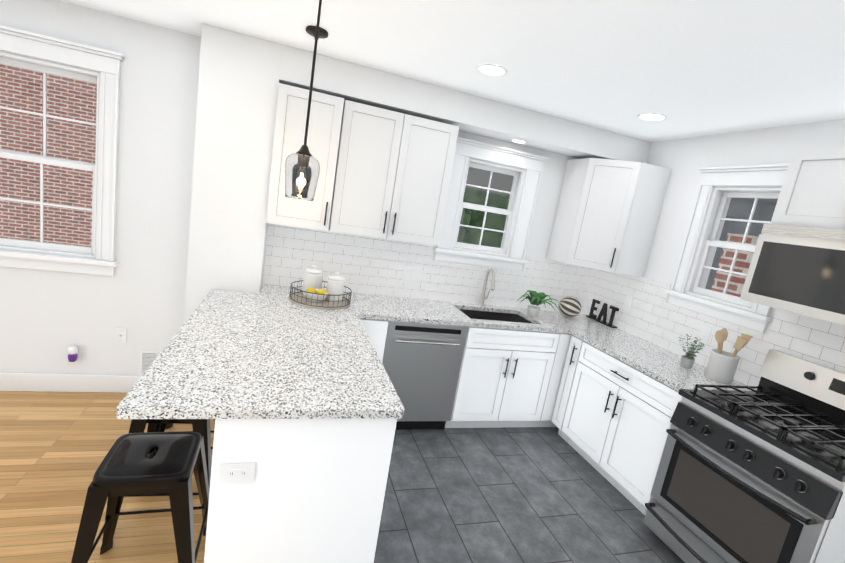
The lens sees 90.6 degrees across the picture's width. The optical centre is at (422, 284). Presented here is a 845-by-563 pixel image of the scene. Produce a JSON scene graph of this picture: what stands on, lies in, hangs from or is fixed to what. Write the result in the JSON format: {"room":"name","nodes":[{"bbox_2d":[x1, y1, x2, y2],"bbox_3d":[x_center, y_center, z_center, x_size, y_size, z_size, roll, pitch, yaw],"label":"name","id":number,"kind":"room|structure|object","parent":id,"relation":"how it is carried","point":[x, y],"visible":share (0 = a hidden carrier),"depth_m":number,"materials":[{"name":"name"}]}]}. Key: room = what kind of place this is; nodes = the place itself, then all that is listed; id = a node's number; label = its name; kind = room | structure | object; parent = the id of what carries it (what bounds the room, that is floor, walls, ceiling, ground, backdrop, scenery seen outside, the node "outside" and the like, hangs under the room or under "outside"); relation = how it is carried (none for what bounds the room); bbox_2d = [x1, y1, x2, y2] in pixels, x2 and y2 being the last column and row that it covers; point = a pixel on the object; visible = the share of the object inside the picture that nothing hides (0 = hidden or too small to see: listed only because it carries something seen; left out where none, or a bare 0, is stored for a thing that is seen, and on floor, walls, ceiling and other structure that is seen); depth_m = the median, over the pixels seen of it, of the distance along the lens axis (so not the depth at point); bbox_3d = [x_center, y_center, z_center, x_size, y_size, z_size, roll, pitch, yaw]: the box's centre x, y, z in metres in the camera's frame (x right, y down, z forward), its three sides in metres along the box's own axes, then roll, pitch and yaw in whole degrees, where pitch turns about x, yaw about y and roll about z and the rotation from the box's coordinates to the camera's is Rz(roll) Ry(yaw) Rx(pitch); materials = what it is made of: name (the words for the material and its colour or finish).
{"room":"kitchen","nodes":[
{"label":"kitchen","id":0,"kind":"room"},
{"bbox_2d":[0,391,214,562],"bbox_3d":[-2.424,1.250,0.772,4.100,0.120,4.800,6,11,-18],"label":"floor","id":1,"kind":"structure","parent":0,"point":[55,447],"depth_m":2.14,"materials":[{"name":"brown wood"}]},
{"bbox_2d":[71,432,208,562],"bbox_3d":[-1.078,0.935,1.648,0.451,0.610,0.451,6,11,-18],"label":"stool","id":2,"kind":"object","parent":1,"relation":"on","point":[127,467],"visible":0.96,"depth_m":1.53,"materials":[{"name":"black metal"}]},
{"bbox_2d":[124,419,214,535],"bbox_3d":[-1.224,0.830,2.088,0.443,0.610,0.443,7,11,-15],"label":"stool","id":3,"kind":"object","parent":1,"relation":"on","point":[201,427],"visible":0.04,"depth_m":1.93,"materials":[{"name":"black metal"}]},
{"bbox_2d":[153,423,213,456],"bbox_3d":[-1.365,0.717,2.581,0.459,0.610,0.459,6,11,-18],"label":"stool","id":4,"kind":"object","parent":1,"relation":"on","point":[164,426],"visible":0.02,"depth_m":2.40,"materials":[{"name":"black metal"}]},
{"bbox_2d":[184,23,281,322],"bbox_3d":[-1.345,-0.335,2.929,0.457,2.535,0.299,6,11,-18],"label":"wall","id":5,"kind":"structure","parent":0,"point":[239,80],"depth_m":2.70,"materials":[{"name":"white paint"}]},
{"bbox_2d":[0,0,591,375],"bbox_3d":[-1.486,-0.398,3.140,7.030,2.536,0.200,6,11,-18],"label":"wall","id":6,"kind":"structure","parent":0,"point":[48,318],"depth_m":2.86,"materials":[{"name":"white paint"}]},
{"bbox_2d":[0,25,124,275],"bbox_3d":[-2.453,-0.812,2.689,0.914,1.440,0.205,6,11,-18],"label":"dining room window","id":7,"kind":"structure","parent":6,"relation":"in","point":[97,257],"depth_m":2.71,"materials":[{"name":"white paint"}]},
{"bbox_2d":[0,372,140,392],"bbox_3d":[-3.272,0.622,2.711,3.129,0.134,0.020,6,11,-18],"label":"baseboard","id":8,"kind":"structure","parent":6,"relation":"attached to","point":[37,382],"depth_m":2.94,"materials":[{"name":"white paint"}]},
{"bbox_2d":[69,348,80,362],"bbox_3d":[-2.447,0.502,2.943,0.070,0.114,0.008,6,11,-18],"label":"outlet","id":9,"kind":"object","parent":6,"relation":"attached to","point":[78,360],"depth_m":2.95,"materials":[{"name":"white plastic"}]},
{"bbox_2d":[68,346,77,361],"bbox_3d":[-2.434,0.486,2.908,0.056,0.112,0.058,6,11,-18],"label":"air freshener","id":10,"kind":"object","parent":9,"relation":"attached to","point":[73,354],"visible":1,"depth_m":2.89,"materials":[{"name":"white plastic"}]},
{"bbox_2d":[115,328,126,342],"bbox_3d":[-2.166,0.369,2.998,0.070,0.114,0.008,6,11,-18],"label":"outlet","id":11,"kind":"object","parent":6,"relation":"attached to","point":[120,335],"depth_m":3.00,"materials":[{"name":"white plastic"}]},
{"bbox_2d":[138,350,160,375],"bbox_3d":[-1.933,0.594,3.124,0.323,0.198,0.006,6,11,-18],"label":"air vent","id":12,"kind":"object","parent":6,"relation":"in","point":[147,358],"visible":0.29,"depth_m":3.08,"materials":[{"name":"white plastic"}]},
{"bbox_2d":[266,83,343,230],"bbox_3d":[-0.825,-0.852,2.918,0.413,0.886,0.388,6,11,-18],"label":"upper cabinet","id":13,"kind":"object","parent":6,"relation":"attached to","point":[325,121],"visible":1,"depth_m":2.76,"materials":[{"name":"white paint"}]},
{"bbox_2d":[328,100,458,245],"bbox_3d":[-0.234,-0.794,3.132,0.832,0.886,0.353,6,11,-18],"label":"upper cabinet","id":14,"kind":"object","parent":6,"relation":"attached to","point":[393,174],"visible":1,"depth_m":3.00,"materials":[{"name":"white paint"}]},
{"bbox_2d":[262,223,595,313],"bbox_3d":[0.231,-0.094,3.626,3.001,0.493,0.008,6,11,-18],"label":"tile backsplash","id":15,"kind":"structure","parent":6,"relation":"attached to","point":[366,264],"depth_m":3.49,"materials":[{"name":"tile"}]},
{"bbox_2d":[402,266,422,280],"bbox_3d":[-0.083,-0.086,3.520,0.162,0.114,0.011,6,11,-18],"label":"outlet","id":16,"kind":"object","parent":15,"relation":"attached to","point":[412,273],"depth_m":3.52,"materials":[{"name":"white plastic"}]},
{"bbox_2d":[515,279,528,291],"bbox_3d":[0.918,0.016,3.852,0.116,0.114,0.011,6,11,-18],"label":"outlet","id":17,"kind":"object","parent":15,"relation":"attached to","point":[521,286],"depth_m":3.85,"materials":[{"name":"white plastic"}]},
{"bbox_2d":[433,137,548,270],"bbox_3d":[0.564,-0.669,3.650,0.894,1.010,0.205,6,11,-18],"label":"window","id":18,"kind":"structure","parent":6,"relation":"in","point":[510,253],"depth_m":3.63,"materials":[{"name":"white paint"}]},
{"bbox_2d":[547,158,670,276],"bbox_3d":[1.573,-0.583,3.610,0.587,0.886,0.590,6,11,-18],"label":"upper cabinet","id":19,"kind":"object","parent":6,"relation":"attached to","point":[607,214],"visible":1,"depth_m":3.42,"materials":[{"name":"white paint"}]},
{"bbox_2d":[58,0,844,141],"bbox_3d":[-0.612,-1.199,0.755,7.030,0.150,4.800,6,11,-18],"label":"ceiling","id":20,"kind":"structure","parent":0,"point":[692,68],"depth_m":2.12,"materials":[{"name":"white paint"}]},
{"bbox_2d":[285,0,321,200],"bbox_3d":[-0.442,-0.794,1.663,0.141,0.903,0.141,6,11,-18],"label":"pendant light","id":21,"kind":"object","parent":20,"relation":"hanging from","point":[302,168],"visible":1,"depth_m":1.67,"materials":[{"name":"black metal"}]},
{"bbox_2d":[305,25,328,39],"bbox_3d":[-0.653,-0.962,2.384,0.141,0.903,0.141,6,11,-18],"label":"ceiling canopy","id":22,"kind":"object","parent":20,"relation":"hanging from","point":[311,31],"visible":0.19,"depth_m":2.28,"materials":[{"name":"black metal"}]},
{"bbox_2d":[477,64,506,75],"bbox_3d":[0.409,-1.264,2.469,0.182,0.006,0.182,6,11,-18],"label":"recessed light","id":23,"kind":"object","parent":20,"relation":"in","point":[492,69],"visible":1,"depth_m":2.46,"materials":[{"name":"white paint"}]},
{"bbox_2d":[637,113,666,120],"bbox_3d":[1.570,-1.143,2.859,0.182,0.006,0.182,6,11,-18],"label":"recessed light","id":24,"kind":"object","parent":20,"relation":"in","point":[651,116],"visible":1,"depth_m":2.85,"materials":[{"name":"white paint"}]},
{"bbox_2d":[279,45,650,162],"bbox_3d":[0.480,-1.295,3.265,3.012,0.205,0.299,6,11,-18],"label":"soffit","id":25,"kind":"structure","parent":0,"point":[462,111],"depth_m":3.05,"materials":[{"name":"white paint"}]},
{"bbox_2d":[511,139,526,142],"bbox_3d":[0.781,-1.159,3.390,0.132,0.006,0.132,6,11,-18],"label":"recessed light","id":26,"kind":"object","parent":25,"relation":"in","point":[518,141],"visible":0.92,"depth_m":3.37,"materials":[{"name":"white paint"}]},
{"bbox_2d":[374,427,684,562],"bbox_3d":[0.896,1.597,1.873,2.930,0.120,4.800,6,11,-18],"label":"floor","id":27,"kind":"structure","parent":0,"point":[510,495],"depth_m":2.55,"materials":[{"name":"grey tile"}]},
{"bbox_2d":[204,419,396,562],"bbox_3d":[-0.533,0.851,1.834,0.625,0.882,0.497,6,11,-18],"label":"peninsula end panel","id":28,"kind":"object","parent":27,"relation":"on","point":[297,490],"depth_m":1.57,"materials":[{"name":"white paint"}]},
{"bbox_2d":[116,300,403,418],"bbox_3d":[-0.697,0.313,2.047,0.947,0.032,1.278,6,11,-18],"label":"countertop","id":29,"kind":"structure","parent":28,"relation":"on","point":[268,351],"depth_m":1.75,"materials":[{"name":"white stone"}]},
{"bbox_2d":[382,321,467,429],"bbox_3d":[-0.098,0.645,3.349,0.606,0.882,0.656,6,11,-18],"label":"dishwasher","id":30,"kind":"object","parent":27,"relation":"on","point":[421,362],"visible":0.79,"depth_m":3.08,"materials":[{"name":"grey metal"}]},
{"bbox_2d":[360,319,573,427],"bbox_3d":[0.507,0.709,3.546,2.385,0.882,0.663,6,11,-18],"label":"base cabinet","id":31,"kind":"object","parent":27,"relation":"on","point":[509,378],"visible":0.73,"depth_m":3.29,"materials":[{"name":"white paint"}]},
{"bbox_2d":[203,284,624,333],"bbox_3d":[0.139,0.215,3.334,3.313,0.032,0.633,6,11,-18],"label":"countertop","id":32,"kind":"structure","parent":31,"relation":"on","point":[375,307],"depth_m":3.20,"materials":[{"name":"white stone"}]},
{"bbox_2d":[289,280,351,309],"bbox_3d":[-0.720,0.071,2.965,0.430,0.103,0.430,6,11,-18],"label":"basket tray","id":33,"kind":"object","parent":32,"relation":"on","point":[298,298],"visible":0.69,"depth_m":2.85,"materials":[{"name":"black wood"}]},
{"bbox_2d":[302,265,322,296],"bbox_3d":[-0.789,-0.026,3.012,0.135,0.223,0.135,6,11,-18],"label":"ribbed canister","id":34,"kind":"object","parent":33,"relation":"in","point":[313,276],"visible":0.75,"depth_m":2.96,"materials":[{"name":"white ceramic"}]},
{"bbox_2d":[305,287,327,302],"bbox_3d":[-0.734,0.072,2.883,0.160,0.095,0.160,6,11,-18],"label":"bowl","id":35,"kind":"object","parent":33,"relation":"in","point":[313,290],"visible":0.85,"depth_m":2.85,"materials":[{"name":"white ceramic"}]},
{"bbox_2d":[326,272,344,301],"bbox_3d":[-0.626,0.013,2.999,0.123,0.203,0.123,6,11,-18],"label":"ribbed canister","id":36,"kind":"object","parent":33,"relation":"in","point":[335,284],"visible":0.92,"depth_m":2.95,"materials":[{"name":"white ceramic"}]},
{"bbox_2d":[478,268,495,306],"bbox_3d":[0.582,0.035,3.625,0.085,0.354,0.198,6,11,-18],"label":"gooseneck faucet","id":37,"kind":"object","parent":32,"relation":"on","point":[483,297],"visible":1,"depth_m":3.67,"materials":[{"name":"silver metal"}]},
{"bbox_2d":[459,309,533,323],"bbox_3d":[0.592,0.386,3.506,0.682,0.214,0.442,6,11,-18],"label":"undermount sink basin","id":38,"kind":"object","parent":32,"relation":"in","point":[487,315],"visible":0.02,"depth_m":3.70,"materials":[{"name":"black metal"}]},
{"bbox_2d":[517,290,561,316],"bbox_3d":[0.978,0.177,3.594,0.423,0.217,0.310,6,11,-18],"label":"fern","id":39,"kind":"object","parent":32,"relation":"on","point":[534,298],"visible":1,"depth_m":3.60,"materials":[{"name":"green plant"}]},
{"bbox_2d":[558,296,580,317],"bbox_3d":[1.345,0.207,3.814,0.200,0.200,0.200,28,15,13],"label":"decorative orb","id":40,"kind":"object","parent":32,"relation":"on","point":[570,307],"visible":0.94,"depth_m":3.74,"materials":[{"name":"white ceramic"}]},
{"bbox_2d":[586,299,618,327],"bbox_3d":[1.663,0.263,3.844,0.058,0.181,0.350,6,11,-18],"label":"sign","id":41,"kind":"object","parent":32,"relation":"on","point":[603,313],"visible":1,"depth_m":3.83,"materials":[{"name":"black metal"}]},
{"bbox_2d":[551,335,681,514],"bbox_3d":[1.556,0.974,3.047,0.663,0.882,1.036,6,11,-18],"label":"base cabinet","id":42,"kind":"object","parent":27,"relation":"on","point":[611,417],"visible":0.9,"depth_m":2.85,"materials":[{"name":"white paint"}]},
{"bbox_2d":[568,328,756,391],"bbox_3d":[1.644,0.533,2.958,0.643,0.032,1.016,6,11,-18],"label":"countertop","id":43,"kind":"structure","parent":42,"relation":"on","point":[661,364],"depth_m":2.90,"materials":[{"name":"white stone"}]},
{"bbox_2d":[679,334,704,368],"bbox_3d":[1.797,0.455,2.813,0.207,0.219,0.163,6,11,-18],"label":"eucalyptus plant","id":44,"kind":"object","parent":43,"relation":"on","point":[687,360],"visible":1,"depth_m":2.80,"materials":[{"name":"green plant"}]},
{"bbox_2d":[704,328,752,383],"bbox_3d":[1.919,0.455,2.631,0.164,0.323,0.234,6,11,-18],"label":"utensil crock","id":45,"kind":"object","parent":43,"relation":"on","point":[722,365],"visible":1,"depth_m":2.61,"materials":[{"name":"white glazed ceramic"},{"name":"light wood"}]},
{"bbox_2d":[643,349,844,562],"bbox_3d":[1.796,1.017,2.164,0.737,1.190,0.762,6,11,-18],"label":"gas range","id":46,"kind":"object","parent":27,"relation":"on","point":[753,475],"visible":1,"depth_m":2.08,"materials":[{"name":"silver metal"}]},
{"bbox_2d":[585,119,844,333],"bbox_3d":[2.398,0.442,2.064,0.200,2.536,4.380,6,11,-18],"label":"wall","id":47,"kind":"structure","parent":0,"point":[684,157],"depth_m":3.14,"materials":[{"name":"white paint"}]},
{"bbox_2d":[585,269,844,385],"bbox_3d":[2.009,0.298,2.948,0.008,0.543,2.445,6,11,-18],"label":"tile backsplash","id":48,"kind":"structure","parent":47,"relation":"attached to","point":[652,315],"depth_m":2.97,"materials":[{"name":"tile"}]},
{"bbox_2d":[623,296,632,309],"bbox_3d":[1.787,0.164,3.634,0.008,0.114,0.070,6,11,-18],"label":"outlet","id":49,"kind":"object","parent":48,"relation":"attached to","point":[628,301],"depth_m":3.63,"materials":[{"name":"white plastic"}]},
{"bbox_2d":[698,325,711,342],"bbox_3d":[1.994,0.351,2.948,0.008,0.114,0.070,6,11,-18],"label":"outlet","id":50,"kind":"object","parent":48,"relation":"attached to","point":[705,334],"depth_m":2.94,"materials":[{"name":"white plastic"}]},
{"bbox_2d":[665,163,788,332],"bbox_3d":[2.156,-0.270,2.852,0.205,1.030,0.754,6,11,-18],"label":"window","id":51,"kind":"structure","parent":47,"relation":"in","point":[701,240],"depth_m":2.96,"materials":[{"name":"white paint"}]},
{"bbox_2d":[770,147,844,229],"bbox_3d":[2.210,-0.426,1.966,0.383,0.401,0.767,6,11,-18],"label":"upper cabinet","id":52,"kind":"object","parent":47,"relation":"attached to","point":[812,193],"visible":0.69,"depth_m":2.13,"materials":[{"name":"white paint"}]},
{"bbox_2d":[740,224,844,325],"bbox_3d":[2.112,-0.021,2.031,0.446,0.436,0.763,6,11,-18],"label":"over-the-range microwave","id":53,"kind":"object","parent":52,"relation":"attached to","point":[800,270],"visible":1,"depth_m":2.10,"materials":[{"name":"silver metal"}]},
{"label":"outside","id":54,"kind":"structure","parent":0,"visible":0},
{"bbox_2d":[0,64,96,246],"bbox_3d":[-6.779,-3.472,8.206,12.000,9.000,0.170,6,11,-18],"label":"brick","id":55,"kind":"object","parent":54,"point":[74,89],"depth_m":8.23,"materials":[{"name":"red brick"}]},
{"bbox_2d":[457,167,513,247],"bbox_3d":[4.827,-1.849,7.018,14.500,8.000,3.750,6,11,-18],"label":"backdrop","id":56,"kind":"structure","parent":54,"point":[499,218],"depth_m":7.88,"materials":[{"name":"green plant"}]},
{"bbox_2d":[705,198,777,296],"bbox_3d":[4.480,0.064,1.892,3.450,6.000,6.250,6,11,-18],"label":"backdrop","id":57,"kind":"structure","parent":54,"point":[768,203],"depth_m":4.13,"materials":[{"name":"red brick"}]}
]}

